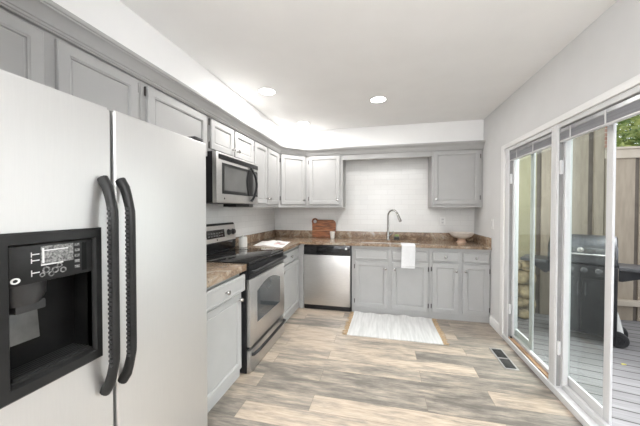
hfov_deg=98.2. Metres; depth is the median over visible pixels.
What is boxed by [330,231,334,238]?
cup
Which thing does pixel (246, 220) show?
wall
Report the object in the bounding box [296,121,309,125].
recessed light
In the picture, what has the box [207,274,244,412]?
base cabinet
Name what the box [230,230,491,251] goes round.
countertop
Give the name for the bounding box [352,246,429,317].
base cabinet
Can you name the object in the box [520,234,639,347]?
gas grill
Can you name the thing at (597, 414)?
door
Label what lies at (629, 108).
window blind
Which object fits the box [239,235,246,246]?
canister
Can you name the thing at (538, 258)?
shelf
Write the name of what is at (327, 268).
dishwasher
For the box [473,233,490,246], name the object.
backsplash
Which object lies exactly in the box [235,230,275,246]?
backsplash
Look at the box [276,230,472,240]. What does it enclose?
backsplash
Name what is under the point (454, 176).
upper cabinet
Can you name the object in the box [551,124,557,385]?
trim
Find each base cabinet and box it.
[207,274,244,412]
[282,246,298,323]
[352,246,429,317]
[429,248,489,322]
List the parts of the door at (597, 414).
sash, sill, sliding panel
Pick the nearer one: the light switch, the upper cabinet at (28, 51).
the upper cabinet at (28, 51)
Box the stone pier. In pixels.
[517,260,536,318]
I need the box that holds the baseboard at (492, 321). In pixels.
[489,316,498,333]
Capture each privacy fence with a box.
[518,127,604,314]
[603,146,639,320]
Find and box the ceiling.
[119,0,616,130]
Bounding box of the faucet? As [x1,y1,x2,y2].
[386,209,401,239]
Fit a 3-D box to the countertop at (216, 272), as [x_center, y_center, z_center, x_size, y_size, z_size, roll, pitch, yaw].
[-0.985,0.394,2.033,0.647,0.159,0.629,0,1,13]
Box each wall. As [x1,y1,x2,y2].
[206,204,274,254]
[275,157,474,244]
[474,0,639,322]
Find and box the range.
[206,222,286,373]
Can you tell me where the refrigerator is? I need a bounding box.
[0,69,207,425]
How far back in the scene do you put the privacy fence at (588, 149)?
3.93 m
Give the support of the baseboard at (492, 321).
attached to the wall at (606, 54)
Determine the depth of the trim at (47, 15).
1.66 m
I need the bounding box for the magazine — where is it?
[253,240,289,247]
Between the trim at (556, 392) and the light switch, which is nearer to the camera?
the trim at (556, 392)
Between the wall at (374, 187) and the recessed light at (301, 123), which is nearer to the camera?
the recessed light at (301, 123)
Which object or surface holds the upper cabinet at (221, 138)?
attached to the wall at (246, 220)
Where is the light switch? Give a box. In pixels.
[491,219,493,228]
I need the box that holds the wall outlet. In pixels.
[440,217,444,224]
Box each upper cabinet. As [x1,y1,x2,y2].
[0,7,139,118]
[140,81,206,155]
[207,116,253,162]
[249,140,278,207]
[271,154,305,207]
[306,155,345,207]
[428,149,482,207]
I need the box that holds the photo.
[274,242,285,245]
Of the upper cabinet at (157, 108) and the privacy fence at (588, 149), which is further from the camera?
the privacy fence at (588, 149)
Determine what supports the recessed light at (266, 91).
in the ceiling
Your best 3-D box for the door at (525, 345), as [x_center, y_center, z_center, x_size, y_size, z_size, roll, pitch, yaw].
[1.886,0.335,2.484,0.092,1.985,0.850,0,1,13]
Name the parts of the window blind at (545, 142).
rail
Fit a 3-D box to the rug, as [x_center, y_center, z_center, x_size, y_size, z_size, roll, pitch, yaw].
[0.840,1.305,3.209,1.098,0.021,0.685,0,1,13]
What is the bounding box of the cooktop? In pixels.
[206,247,283,265]
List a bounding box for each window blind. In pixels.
[510,133,551,160]
[560,94,639,141]
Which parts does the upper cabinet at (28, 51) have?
door, door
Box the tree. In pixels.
[616,115,639,146]
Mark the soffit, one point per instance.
(113, 18)
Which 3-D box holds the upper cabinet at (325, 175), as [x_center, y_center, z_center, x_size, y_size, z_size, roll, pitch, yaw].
[0.090,-0.466,4.156,0.543,0.768,0.366,0,1,13]
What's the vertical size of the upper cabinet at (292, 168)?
0.768 m
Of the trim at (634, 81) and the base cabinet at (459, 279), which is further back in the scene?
the base cabinet at (459, 279)
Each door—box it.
[504,126,553,381]
[554,85,639,425]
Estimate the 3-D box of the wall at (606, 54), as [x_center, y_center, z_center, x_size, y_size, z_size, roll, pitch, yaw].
[1.370,0.112,0.213,0.090,2.505,7.500,0,1,13]
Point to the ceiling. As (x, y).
(433, 61)
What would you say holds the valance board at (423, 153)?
attached to the upper cabinet at (325, 175)
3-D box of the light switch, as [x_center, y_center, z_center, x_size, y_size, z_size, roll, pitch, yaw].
[2.011,0.125,3.237,0.010,0.116,0.072,0,1,13]
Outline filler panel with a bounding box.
[298,244,303,307]
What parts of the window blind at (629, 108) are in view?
rail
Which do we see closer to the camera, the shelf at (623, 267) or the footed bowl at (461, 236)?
the shelf at (623, 267)
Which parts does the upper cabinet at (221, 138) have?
door, door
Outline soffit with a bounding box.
[52,0,483,148]
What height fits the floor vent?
0.006 m
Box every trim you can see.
[0,0,485,156]
[499,74,639,336]
[502,333,591,425]
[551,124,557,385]
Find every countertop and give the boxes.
[206,262,246,287]
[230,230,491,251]
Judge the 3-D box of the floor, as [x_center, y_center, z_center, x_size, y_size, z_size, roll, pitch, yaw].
[-0.119,1.397,0.637,3.172,0.080,7.620,0,1,13]
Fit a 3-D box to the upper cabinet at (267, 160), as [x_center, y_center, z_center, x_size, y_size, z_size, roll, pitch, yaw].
[-0.789,-0.455,3.507,0.366,0.768,0.778,0,1,13]
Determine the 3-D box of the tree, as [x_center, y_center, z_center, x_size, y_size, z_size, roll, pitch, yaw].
[7.772,-0.993,6.231,3.114,5.129,3.109,-1,1,-37]
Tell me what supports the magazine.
on the countertop at (295, 237)
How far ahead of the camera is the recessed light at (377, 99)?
2.88 m
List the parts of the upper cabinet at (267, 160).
door, door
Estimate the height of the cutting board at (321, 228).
0.302 m
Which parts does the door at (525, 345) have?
sash, sliding panel, sill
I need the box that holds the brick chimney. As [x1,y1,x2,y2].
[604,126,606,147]
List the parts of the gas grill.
cart door, control panel, lid, handle, cart door, leg, leg panel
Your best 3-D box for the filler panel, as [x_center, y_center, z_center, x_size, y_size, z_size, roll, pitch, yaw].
[-0.257,0.866,3.817,0.074,0.880,0.028,0,1,13]
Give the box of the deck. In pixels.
[517,313,639,425]
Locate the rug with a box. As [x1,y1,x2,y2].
[342,311,448,345]
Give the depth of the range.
2.57 m
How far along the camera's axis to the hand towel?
3.45 m
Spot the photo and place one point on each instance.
(275, 243)
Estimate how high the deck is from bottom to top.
0.100 m
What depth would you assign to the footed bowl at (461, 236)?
3.67 m
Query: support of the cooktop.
in the range
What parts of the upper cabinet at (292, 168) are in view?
door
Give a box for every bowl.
[449,232,473,242]
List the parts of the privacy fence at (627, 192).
cap rail, rail, post, panel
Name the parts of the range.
panel, trim, storage drawer, oven door, handle, handle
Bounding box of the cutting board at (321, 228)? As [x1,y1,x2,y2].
[312,218,335,237]
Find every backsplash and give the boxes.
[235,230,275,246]
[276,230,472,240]
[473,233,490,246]
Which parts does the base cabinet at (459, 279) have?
drawer, door, door, drawer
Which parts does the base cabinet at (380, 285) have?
drawer, door, drawer, door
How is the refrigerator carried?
on the floor
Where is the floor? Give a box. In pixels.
[207,304,582,425]
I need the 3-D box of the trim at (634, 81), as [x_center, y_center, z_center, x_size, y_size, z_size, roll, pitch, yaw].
[1.728,0.320,2.020,0.018,2.030,1.975,0,1,13]
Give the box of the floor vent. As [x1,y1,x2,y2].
[489,348,519,370]
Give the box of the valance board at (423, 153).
[343,151,431,159]
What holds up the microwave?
attached to the upper cabinet at (221, 138)
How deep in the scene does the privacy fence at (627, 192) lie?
3.74 m
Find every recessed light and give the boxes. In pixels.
[257,87,276,95]
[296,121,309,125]
[369,96,386,102]
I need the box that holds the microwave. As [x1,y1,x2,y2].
[206,151,257,206]
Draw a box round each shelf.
[520,254,547,262]
[618,263,639,272]
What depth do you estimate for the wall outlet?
3.97 m
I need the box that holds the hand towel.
[401,243,414,268]
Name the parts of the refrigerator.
control panel, freezer door, handle, handle, fresh food door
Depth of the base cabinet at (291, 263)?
3.48 m
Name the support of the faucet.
on the countertop at (295, 237)
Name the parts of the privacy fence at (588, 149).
panel, post, panel, post, corner post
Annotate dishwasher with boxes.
[304,244,351,311]

